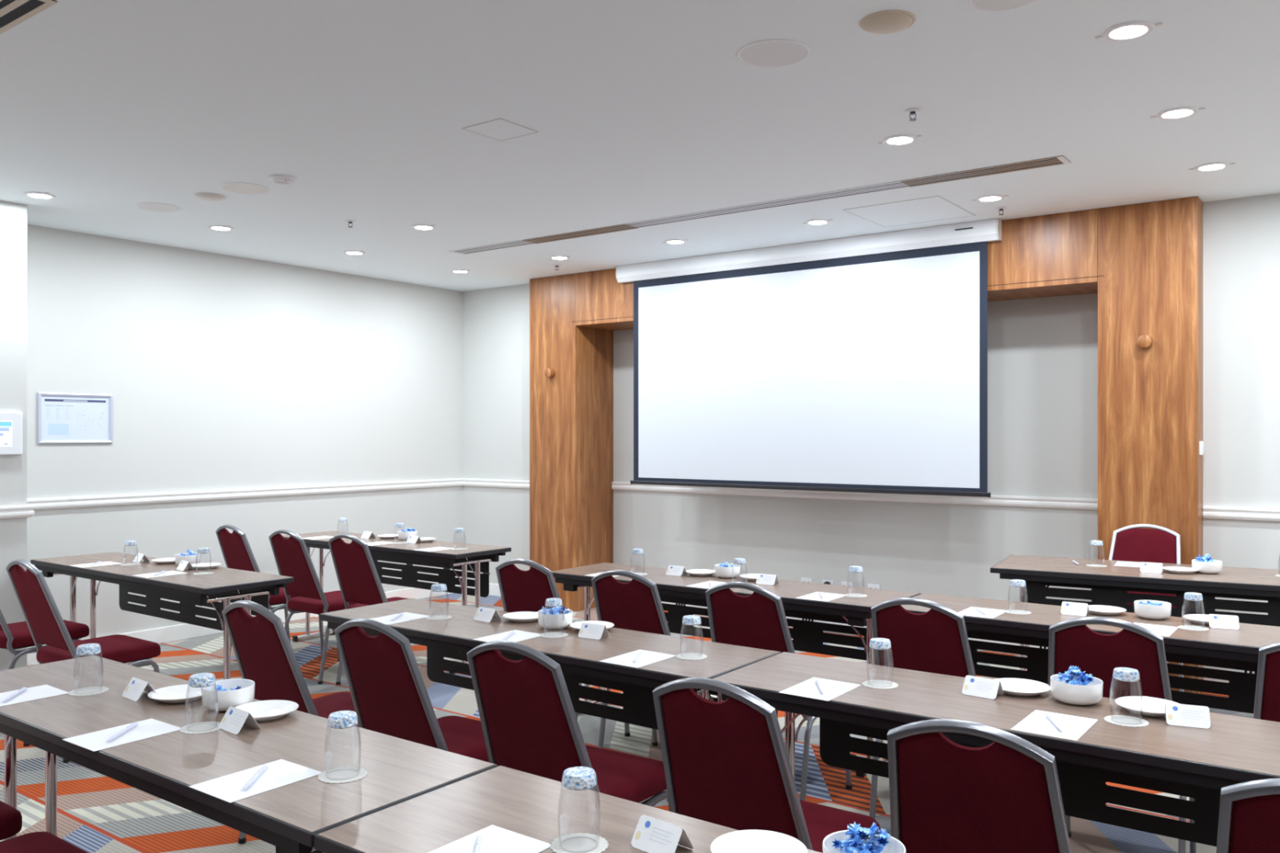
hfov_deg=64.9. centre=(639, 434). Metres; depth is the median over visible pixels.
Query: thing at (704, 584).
paper
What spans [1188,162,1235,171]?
recessed light
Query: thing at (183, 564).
tent card
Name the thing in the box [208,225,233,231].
recessed light
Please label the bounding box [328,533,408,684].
banquet chair
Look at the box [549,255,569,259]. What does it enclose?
recessed light
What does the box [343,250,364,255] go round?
recessed light
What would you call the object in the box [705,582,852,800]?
banquet chair
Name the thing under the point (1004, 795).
banquet chair
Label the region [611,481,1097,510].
trim
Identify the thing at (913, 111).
sprinkler head
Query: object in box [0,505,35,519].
trim
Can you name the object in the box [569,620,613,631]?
plate
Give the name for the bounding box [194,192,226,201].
round cover
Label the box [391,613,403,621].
pen
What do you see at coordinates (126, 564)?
coaster
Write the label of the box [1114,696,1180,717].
plate
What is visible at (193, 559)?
bowl
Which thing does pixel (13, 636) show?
banquet chair
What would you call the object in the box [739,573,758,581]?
plate
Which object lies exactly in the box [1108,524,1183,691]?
banquet chair
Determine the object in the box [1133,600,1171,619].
bowl
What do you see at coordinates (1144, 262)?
surround
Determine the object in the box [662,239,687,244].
recessed light
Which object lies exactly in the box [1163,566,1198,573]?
plate
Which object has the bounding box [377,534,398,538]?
plate
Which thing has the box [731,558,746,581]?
drinking glass
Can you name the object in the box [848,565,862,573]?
drinking glass
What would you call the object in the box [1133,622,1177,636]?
paper
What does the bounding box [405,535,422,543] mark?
tent card
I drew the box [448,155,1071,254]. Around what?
ceiling vent
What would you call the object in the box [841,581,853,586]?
power socket
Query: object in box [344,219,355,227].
sprinkler head
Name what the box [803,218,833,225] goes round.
recessed light
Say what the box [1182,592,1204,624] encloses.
drinking glass
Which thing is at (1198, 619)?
plate
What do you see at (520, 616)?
plate
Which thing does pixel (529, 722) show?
banquet chair
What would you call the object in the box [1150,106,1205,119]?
recessed light
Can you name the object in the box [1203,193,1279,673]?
wall
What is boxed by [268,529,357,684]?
banquet chair
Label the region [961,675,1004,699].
tent card
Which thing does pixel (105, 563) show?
paper
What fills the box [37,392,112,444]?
framed notice
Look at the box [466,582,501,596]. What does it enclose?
baseboard
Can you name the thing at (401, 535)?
bowl
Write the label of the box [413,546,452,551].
paper
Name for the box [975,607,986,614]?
pen
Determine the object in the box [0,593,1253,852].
floor
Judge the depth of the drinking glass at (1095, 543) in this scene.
5.06 m
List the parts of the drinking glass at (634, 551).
glass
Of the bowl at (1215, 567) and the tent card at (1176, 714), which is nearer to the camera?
the tent card at (1176, 714)
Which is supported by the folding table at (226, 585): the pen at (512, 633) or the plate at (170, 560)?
the plate at (170, 560)
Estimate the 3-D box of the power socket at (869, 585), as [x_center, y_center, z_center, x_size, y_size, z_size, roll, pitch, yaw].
[1.649,1.095,7.106,0.090,0.070,0.012,0,0,36]
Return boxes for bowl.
[174,552,200,565]
[200,679,254,711]
[397,530,417,540]
[537,608,573,629]
[714,564,740,578]
[822,830,906,852]
[1049,674,1102,705]
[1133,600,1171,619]
[1191,559,1222,573]
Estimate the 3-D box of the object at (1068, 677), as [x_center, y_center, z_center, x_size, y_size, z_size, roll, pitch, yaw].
[1.133,0.630,2.640,0.054,0.040,0.021,0,0,-31]
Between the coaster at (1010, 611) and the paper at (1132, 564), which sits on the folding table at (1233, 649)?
the coaster at (1010, 611)
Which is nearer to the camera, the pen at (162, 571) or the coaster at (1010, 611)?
the coaster at (1010, 611)
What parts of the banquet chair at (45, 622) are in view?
backrest, frame, seat, rail, leg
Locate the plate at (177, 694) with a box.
[147,684,201,703]
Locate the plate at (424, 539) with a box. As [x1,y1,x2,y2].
[417,537,435,542]
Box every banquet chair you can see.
[0,609,89,669]
[0,800,22,840]
[0,831,88,852]
[5,559,160,763]
[215,524,324,658]
[221,600,359,844]
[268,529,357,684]
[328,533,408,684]
[334,617,488,762]
[466,640,670,811]
[495,558,630,737]
[591,569,671,748]
[652,677,880,852]
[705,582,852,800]
[869,597,976,819]
[887,719,1071,852]
[1048,616,1196,852]
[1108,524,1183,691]
[1216,777,1279,852]
[1253,641,1279,722]
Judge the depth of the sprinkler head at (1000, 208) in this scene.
5.75 m
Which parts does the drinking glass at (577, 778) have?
glass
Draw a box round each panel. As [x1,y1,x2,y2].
[0,412,22,455]
[462,118,538,141]
[843,195,975,226]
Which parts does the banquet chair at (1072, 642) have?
leg, backrest, frame, leg, leg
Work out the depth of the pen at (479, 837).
1.70 m
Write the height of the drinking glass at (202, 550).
0.126 m
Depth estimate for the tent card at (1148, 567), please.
4.83 m
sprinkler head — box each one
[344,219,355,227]
[904,107,921,120]
[995,206,1007,215]
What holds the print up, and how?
attached to the framed notice
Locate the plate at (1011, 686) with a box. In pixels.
[993,678,1050,697]
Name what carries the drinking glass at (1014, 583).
on the coaster at (1010, 611)
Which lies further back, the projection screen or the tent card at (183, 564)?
the projection screen
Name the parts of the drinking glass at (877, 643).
glass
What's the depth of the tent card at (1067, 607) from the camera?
3.91 m
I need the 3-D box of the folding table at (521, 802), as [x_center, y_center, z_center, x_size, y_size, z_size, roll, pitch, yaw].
[0.284,1.067,1.422,1.790,0.727,0.465,0,0,36]
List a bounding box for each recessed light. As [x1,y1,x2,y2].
[23,191,55,199]
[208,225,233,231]
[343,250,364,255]
[411,224,435,230]
[450,269,470,273]
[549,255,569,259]
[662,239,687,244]
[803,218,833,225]
[878,134,922,145]
[972,194,1008,201]
[1094,21,1162,40]
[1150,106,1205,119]
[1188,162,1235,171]
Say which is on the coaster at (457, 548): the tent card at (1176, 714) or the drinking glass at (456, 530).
the drinking glass at (456, 530)
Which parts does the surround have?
knob, knob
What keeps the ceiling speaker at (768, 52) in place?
attached to the ceiling
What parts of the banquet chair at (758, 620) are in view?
backrest, frame, leg, leg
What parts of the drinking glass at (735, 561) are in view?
glass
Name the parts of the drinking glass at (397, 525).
glass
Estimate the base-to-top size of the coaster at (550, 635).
0.002 m
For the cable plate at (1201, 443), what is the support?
attached to the surround
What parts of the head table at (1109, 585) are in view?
leg, underframe rail, modesty panel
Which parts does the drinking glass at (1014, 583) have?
glass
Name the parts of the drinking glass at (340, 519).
glass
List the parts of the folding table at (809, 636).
leg, underframe rail, modesty panel, leg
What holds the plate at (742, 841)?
on the folding table at (521, 802)
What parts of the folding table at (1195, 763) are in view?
leg, underframe rail, modesty panel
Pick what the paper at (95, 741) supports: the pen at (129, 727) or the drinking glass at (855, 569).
the pen at (129, 727)
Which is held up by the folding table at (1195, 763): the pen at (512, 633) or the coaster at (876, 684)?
the coaster at (876, 684)
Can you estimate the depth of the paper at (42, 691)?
2.72 m
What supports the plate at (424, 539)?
on the folding table at (477, 557)
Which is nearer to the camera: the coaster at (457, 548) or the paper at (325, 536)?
the coaster at (457, 548)
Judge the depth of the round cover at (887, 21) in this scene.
3.12 m
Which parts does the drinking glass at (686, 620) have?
glass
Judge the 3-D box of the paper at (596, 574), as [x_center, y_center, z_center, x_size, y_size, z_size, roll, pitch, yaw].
[-0.153,0.702,5.041,0.148,0.001,0.210,0,0,37]
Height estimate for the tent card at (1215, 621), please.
0.046 m
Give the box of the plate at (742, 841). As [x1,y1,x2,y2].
[710,830,808,852]
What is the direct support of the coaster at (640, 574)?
on the folding table at (809, 636)
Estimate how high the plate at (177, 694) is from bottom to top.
0.019 m
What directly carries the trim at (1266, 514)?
attached to the wall at (1242, 235)
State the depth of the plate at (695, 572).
5.05 m
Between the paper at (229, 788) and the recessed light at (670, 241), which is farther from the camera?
the recessed light at (670, 241)
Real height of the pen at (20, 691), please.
0.010 m
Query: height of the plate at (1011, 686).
0.019 m
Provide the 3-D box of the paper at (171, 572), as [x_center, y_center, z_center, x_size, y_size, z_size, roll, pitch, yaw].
[-2.403,0.702,5.042,0.148,0.001,0.210,0,0,36]
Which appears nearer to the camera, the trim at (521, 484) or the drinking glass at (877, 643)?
the drinking glass at (877, 643)
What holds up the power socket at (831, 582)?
attached to the wall at (1042, 352)
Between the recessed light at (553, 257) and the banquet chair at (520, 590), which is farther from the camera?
the recessed light at (553, 257)
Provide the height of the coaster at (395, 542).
0.002 m
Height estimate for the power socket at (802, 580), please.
0.070 m
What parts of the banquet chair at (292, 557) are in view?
leg, rail, backrest, frame, seat, leg, rail, leg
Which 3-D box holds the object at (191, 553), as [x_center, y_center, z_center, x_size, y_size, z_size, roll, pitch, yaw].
[-2.406,0.636,5.397,0.054,0.039,0.021,0,0,3]
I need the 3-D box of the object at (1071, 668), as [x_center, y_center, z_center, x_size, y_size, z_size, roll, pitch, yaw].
[1.151,0.630,2.640,0.022,0.043,0.052,0,0,-41]
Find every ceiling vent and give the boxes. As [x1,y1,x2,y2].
[0,0,57,34]
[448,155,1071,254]
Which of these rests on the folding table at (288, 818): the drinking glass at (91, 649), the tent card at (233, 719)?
the tent card at (233, 719)
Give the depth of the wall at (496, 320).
8.88 m
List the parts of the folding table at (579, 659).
underframe rail, modesty panel, leg, leg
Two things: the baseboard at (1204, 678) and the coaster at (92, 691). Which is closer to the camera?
the coaster at (92, 691)
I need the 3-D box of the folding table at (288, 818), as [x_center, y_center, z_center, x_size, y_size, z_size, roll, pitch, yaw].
[-1.159,1.067,2.489,1.790,0.727,0.465,0,0,36]
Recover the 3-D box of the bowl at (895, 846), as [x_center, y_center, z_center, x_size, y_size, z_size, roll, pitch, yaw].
[0.350,0.673,1.575,0.128,0.058,0.128,0,0,36]
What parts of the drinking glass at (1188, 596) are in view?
glass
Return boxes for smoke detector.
[268,173,297,184]
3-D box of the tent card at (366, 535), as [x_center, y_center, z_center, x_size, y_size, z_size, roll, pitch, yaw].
[-1.833,0.680,6.791,0.094,0.046,0.061,0,0,41]
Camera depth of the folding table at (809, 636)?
4.69 m
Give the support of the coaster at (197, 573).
on the folding table at (226, 585)
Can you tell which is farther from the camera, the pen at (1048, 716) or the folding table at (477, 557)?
the folding table at (477, 557)
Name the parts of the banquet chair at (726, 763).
backrest, frame, seat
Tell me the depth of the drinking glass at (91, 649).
2.73 m
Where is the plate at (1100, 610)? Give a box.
[1088,604,1126,615]
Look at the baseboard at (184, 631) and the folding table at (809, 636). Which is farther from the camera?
the baseboard at (184, 631)
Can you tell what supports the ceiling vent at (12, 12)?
in the ceiling
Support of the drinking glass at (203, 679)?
on the coaster at (207, 726)
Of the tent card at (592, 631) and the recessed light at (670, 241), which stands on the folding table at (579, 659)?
the tent card at (592, 631)
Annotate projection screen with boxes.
[615,218,1001,497]
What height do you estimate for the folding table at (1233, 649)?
0.727 m
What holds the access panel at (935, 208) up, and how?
attached to the ceiling
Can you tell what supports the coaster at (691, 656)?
on the folding table at (579, 659)
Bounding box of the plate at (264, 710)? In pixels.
[235,700,298,721]
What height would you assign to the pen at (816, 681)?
0.010 m
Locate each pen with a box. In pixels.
[2,687,26,702]
[88,561,102,565]
[106,722,137,742]
[153,570,165,575]
[243,764,267,790]
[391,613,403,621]
[473,834,482,852]
[502,631,514,640]
[633,650,641,662]
[814,679,823,693]
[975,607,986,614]
[1045,713,1062,731]
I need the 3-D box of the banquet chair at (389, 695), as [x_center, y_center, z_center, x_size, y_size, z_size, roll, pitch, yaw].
[-0.659,0.990,3.212,0.418,0.880,0.561,0,0,35]
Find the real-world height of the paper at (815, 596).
0.001 m
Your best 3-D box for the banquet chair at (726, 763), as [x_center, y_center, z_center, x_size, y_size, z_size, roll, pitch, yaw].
[0.308,0.990,2.475,0.418,0.880,0.561,0,0,35]
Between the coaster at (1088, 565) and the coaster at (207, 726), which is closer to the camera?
the coaster at (207, 726)
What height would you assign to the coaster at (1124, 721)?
0.002 m
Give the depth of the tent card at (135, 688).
2.68 m
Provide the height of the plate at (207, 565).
0.019 m
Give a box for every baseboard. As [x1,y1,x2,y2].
[26,584,460,666]
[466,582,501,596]
[661,601,1048,655]
[1203,677,1229,683]
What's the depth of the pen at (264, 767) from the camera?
2.04 m
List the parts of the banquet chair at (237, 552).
backrest, frame, rail, leg, seat, leg, leg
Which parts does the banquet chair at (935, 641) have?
leg, backrest, frame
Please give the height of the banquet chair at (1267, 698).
0.880 m
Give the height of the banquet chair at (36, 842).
0.880 m
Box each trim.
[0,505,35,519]
[26,478,462,510]
[462,478,529,488]
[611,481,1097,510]
[1202,506,1279,521]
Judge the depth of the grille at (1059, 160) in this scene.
4.96 m
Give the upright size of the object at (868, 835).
0.031 m
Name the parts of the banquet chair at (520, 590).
backrest, frame, leg, leg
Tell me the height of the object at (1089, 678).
0.020 m
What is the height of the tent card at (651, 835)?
0.046 m
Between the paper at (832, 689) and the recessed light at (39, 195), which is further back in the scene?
the recessed light at (39, 195)
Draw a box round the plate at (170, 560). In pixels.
[151,557,175,564]
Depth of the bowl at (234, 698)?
2.54 m
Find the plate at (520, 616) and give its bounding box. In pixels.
[502,611,537,622]
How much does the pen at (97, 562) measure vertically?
0.010 m
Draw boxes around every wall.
[0,200,26,671]
[26,224,462,648]
[462,283,529,584]
[613,293,1097,602]
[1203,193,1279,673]
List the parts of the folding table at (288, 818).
leg, leg, underframe rail, modesty panel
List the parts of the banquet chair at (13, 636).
frame, rail, leg, seat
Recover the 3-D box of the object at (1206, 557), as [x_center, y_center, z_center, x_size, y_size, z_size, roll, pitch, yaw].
[2.707,0.592,4.813,0.052,0.042,0.021,0,0,-35]
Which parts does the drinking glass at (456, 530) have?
glass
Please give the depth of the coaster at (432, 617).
3.85 m
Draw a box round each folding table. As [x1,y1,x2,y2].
[0,655,497,852]
[30,551,293,679]
[282,531,511,674]
[314,765,821,852]
[319,598,781,729]
[551,562,921,777]
[711,652,1279,846]
[901,592,1279,714]
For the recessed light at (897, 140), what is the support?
in the ceiling
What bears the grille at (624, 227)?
attached to the ceiling vent at (1059, 160)
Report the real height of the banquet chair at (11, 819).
0.880 m
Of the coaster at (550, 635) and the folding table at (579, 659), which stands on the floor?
the folding table at (579, 659)
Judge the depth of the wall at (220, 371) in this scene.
7.28 m
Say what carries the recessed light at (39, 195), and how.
in the ceiling
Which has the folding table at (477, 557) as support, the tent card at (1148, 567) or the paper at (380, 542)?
the paper at (380, 542)
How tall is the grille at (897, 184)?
0.001 m
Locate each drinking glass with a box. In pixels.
[73,643,103,688]
[124,540,137,546]
[185,672,218,724]
[195,547,211,572]
[324,711,361,772]
[337,517,346,527]
[395,523,405,537]
[429,583,448,611]
[453,528,464,543]
[542,598,564,630]
[557,766,600,844]
[630,548,644,573]
[680,615,703,654]
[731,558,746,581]
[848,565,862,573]
[866,637,893,679]
[1008,579,1027,609]
[1088,540,1104,562]
[1109,667,1142,722]
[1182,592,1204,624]
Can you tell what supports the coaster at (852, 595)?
on the folding table at (809, 636)
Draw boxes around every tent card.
[122,677,156,701]
[133,553,150,563]
[176,560,194,571]
[218,706,260,734]
[360,531,375,538]
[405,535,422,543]
[473,607,501,622]
[577,622,608,639]
[631,814,693,852]
[666,564,687,576]
[755,573,778,585]
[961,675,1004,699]
[1061,601,1088,616]
[1140,562,1163,573]
[1164,702,1210,728]
[1208,613,1239,629]
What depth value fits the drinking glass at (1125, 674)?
2.44 m
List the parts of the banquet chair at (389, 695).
backrest, frame, seat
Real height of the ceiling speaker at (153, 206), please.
0.003 m
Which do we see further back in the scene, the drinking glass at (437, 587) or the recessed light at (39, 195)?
the recessed light at (39, 195)
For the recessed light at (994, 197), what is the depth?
5.49 m
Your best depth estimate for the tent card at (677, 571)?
5.01 m
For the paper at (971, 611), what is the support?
on the folding table at (1233, 649)
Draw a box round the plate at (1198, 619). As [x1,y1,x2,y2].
[1182,613,1208,625]
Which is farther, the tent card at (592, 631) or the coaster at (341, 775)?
the tent card at (592, 631)
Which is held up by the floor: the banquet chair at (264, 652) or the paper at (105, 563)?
the banquet chair at (264, 652)
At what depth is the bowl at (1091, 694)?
2.59 m
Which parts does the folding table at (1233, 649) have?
underframe rail, modesty panel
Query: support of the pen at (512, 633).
on the paper at (518, 635)
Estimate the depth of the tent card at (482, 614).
3.79 m
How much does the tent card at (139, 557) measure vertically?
0.046 m
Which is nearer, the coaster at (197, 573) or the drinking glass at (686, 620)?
the drinking glass at (686, 620)
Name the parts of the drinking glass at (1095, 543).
glass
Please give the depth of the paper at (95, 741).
2.35 m
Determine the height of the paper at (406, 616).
0.001 m
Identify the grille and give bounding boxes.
[452,240,537,254]
[522,223,639,244]
[625,181,910,228]
[900,155,1063,186]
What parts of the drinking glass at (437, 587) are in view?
glass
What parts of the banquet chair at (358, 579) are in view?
leg, backrest, frame, seat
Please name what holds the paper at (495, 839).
on the folding table at (521, 802)
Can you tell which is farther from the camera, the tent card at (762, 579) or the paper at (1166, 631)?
the tent card at (762, 579)
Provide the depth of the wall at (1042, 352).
6.75 m
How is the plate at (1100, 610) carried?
on the folding table at (1233, 649)
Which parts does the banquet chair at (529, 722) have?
backrest, frame, seat, rail, leg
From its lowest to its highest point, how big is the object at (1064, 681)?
0.020 m
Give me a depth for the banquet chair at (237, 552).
6.16 m
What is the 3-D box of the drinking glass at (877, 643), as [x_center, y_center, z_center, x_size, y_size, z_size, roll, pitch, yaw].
[0.673,0.638,2.823,0.074,0.126,0.074,0,0,40]
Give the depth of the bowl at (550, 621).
3.60 m
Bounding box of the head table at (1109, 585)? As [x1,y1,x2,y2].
[990,555,1279,671]
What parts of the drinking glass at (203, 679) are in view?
glass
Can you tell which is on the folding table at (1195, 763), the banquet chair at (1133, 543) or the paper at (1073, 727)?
the paper at (1073, 727)
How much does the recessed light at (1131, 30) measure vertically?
0.007 m
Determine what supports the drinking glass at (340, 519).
on the coaster
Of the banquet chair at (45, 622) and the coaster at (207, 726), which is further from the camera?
the banquet chair at (45, 622)
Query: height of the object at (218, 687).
0.042 m
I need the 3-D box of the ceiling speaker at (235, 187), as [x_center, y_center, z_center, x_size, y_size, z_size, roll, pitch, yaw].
[-2.076,-1.293,5.297,0.250,0.003,0.250,0,0,36]
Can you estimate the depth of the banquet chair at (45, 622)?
4.52 m
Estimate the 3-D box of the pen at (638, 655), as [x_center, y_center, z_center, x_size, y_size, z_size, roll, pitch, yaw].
[-0.007,0.696,3.148,0.009,0.010,0.143,0,0,8]
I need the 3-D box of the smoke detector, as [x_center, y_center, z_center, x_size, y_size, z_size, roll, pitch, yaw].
[-1.803,-1.284,5.083,0.136,0.022,0.136,0,0,36]
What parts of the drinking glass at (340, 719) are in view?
glass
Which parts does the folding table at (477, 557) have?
leg, leg, underframe rail, modesty panel, leg, leg, underframe rail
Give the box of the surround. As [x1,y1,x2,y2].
[529,195,1203,693]
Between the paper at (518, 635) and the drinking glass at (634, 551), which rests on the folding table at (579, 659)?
the paper at (518, 635)
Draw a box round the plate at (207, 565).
[188,562,221,569]
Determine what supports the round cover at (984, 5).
attached to the ceiling
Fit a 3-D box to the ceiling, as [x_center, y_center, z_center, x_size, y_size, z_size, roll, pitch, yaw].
[-0.319,-1.355,2.537,10.230,0.120,10.000,0,0,36]
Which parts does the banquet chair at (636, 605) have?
leg, backrest, frame, leg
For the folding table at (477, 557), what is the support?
on the floor
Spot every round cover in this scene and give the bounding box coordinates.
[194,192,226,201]
[858,9,915,34]
[968,0,1035,11]
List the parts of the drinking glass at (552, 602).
glass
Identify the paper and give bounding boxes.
[0,684,67,706]
[62,718,181,751]
[71,561,122,568]
[133,570,186,577]
[188,759,322,803]
[302,535,333,539]
[366,541,393,546]
[369,612,429,624]
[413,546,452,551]
[428,825,551,852]
[472,630,540,642]
[586,572,619,577]
[600,649,675,668]
[686,581,724,588]
[778,677,861,701]
[795,591,844,601]
[957,606,1004,618]
[1010,710,1097,741]
[1114,560,1140,567]
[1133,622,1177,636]
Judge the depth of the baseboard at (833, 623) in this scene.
7.14 m
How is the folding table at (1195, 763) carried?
on the floor
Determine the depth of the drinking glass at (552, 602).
3.50 m
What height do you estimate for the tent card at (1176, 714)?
0.046 m
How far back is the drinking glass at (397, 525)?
6.47 m
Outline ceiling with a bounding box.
[0,0,1279,291]
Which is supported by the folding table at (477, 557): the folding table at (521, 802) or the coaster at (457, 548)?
the coaster at (457, 548)
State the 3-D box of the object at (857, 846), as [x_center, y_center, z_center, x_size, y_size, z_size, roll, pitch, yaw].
[0.346,0.650,1.577,0.022,0.031,0.056,0,0,-18]
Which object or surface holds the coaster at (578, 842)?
on the folding table at (521, 802)
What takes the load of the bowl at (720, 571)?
on the folding table at (809, 636)
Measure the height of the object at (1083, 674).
0.023 m
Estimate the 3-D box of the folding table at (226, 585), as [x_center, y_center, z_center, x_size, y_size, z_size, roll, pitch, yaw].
[-2.558,1.067,5.294,1.790,0.727,0.465,0,0,36]
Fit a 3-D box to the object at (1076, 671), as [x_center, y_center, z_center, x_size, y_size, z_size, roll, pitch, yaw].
[1.146,0.629,2.640,0.055,0.025,0.022,0,0,-36]
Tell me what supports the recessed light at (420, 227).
in the ceiling
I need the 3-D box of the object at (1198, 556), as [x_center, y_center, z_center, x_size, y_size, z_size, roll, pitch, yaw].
[2.693,0.598,4.815,0.053,0.041,0.021,0,0,-4]
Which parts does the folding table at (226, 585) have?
leg, leg, underframe rail, modesty panel, leg, leg, underframe rail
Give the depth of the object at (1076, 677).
2.62 m
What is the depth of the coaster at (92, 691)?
2.74 m
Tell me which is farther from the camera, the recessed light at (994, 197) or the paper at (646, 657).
the recessed light at (994, 197)
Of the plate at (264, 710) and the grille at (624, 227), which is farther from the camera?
the grille at (624, 227)
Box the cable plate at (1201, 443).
[1199,440,1204,455]
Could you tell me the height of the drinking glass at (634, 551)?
0.126 m
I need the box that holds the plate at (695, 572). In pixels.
[684,568,714,576]
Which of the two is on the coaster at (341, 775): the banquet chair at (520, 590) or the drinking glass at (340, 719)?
the drinking glass at (340, 719)
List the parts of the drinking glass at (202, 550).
glass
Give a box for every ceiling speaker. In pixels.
[135,202,182,212]
[219,182,271,194]
[736,39,810,66]
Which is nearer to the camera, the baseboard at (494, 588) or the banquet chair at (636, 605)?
the banquet chair at (636, 605)
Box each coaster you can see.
[67,686,109,696]
[120,563,140,565]
[178,721,220,734]
[192,572,213,574]
[317,766,368,783]
[392,542,406,543]
[425,615,452,620]
[451,547,467,550]
[539,631,568,638]
[550,833,608,852]
[635,573,647,575]
[675,653,707,660]
[844,593,866,597]
[862,680,898,688]
[1004,609,1031,614]
[1085,564,1107,567]
[1103,715,1149,727]
[1177,625,1208,631]
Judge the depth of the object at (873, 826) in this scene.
1.60 m
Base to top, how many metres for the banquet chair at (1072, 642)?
0.880 m
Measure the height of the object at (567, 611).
0.020 m
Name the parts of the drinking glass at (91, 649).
glass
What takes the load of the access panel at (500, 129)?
attached to the ceiling
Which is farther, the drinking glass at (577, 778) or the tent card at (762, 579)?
the tent card at (762, 579)
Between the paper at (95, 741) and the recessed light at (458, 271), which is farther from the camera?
the recessed light at (458, 271)
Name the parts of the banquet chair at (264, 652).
leg, backrest, frame, seat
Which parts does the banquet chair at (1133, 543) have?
backrest, frame, leg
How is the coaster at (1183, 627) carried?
on the folding table at (1233, 649)
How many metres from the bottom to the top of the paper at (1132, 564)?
0.001 m
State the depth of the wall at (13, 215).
5.62 m
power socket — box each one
[800,577,812,582]
[822,579,833,584]
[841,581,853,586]
[867,583,879,589]
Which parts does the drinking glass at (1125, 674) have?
glass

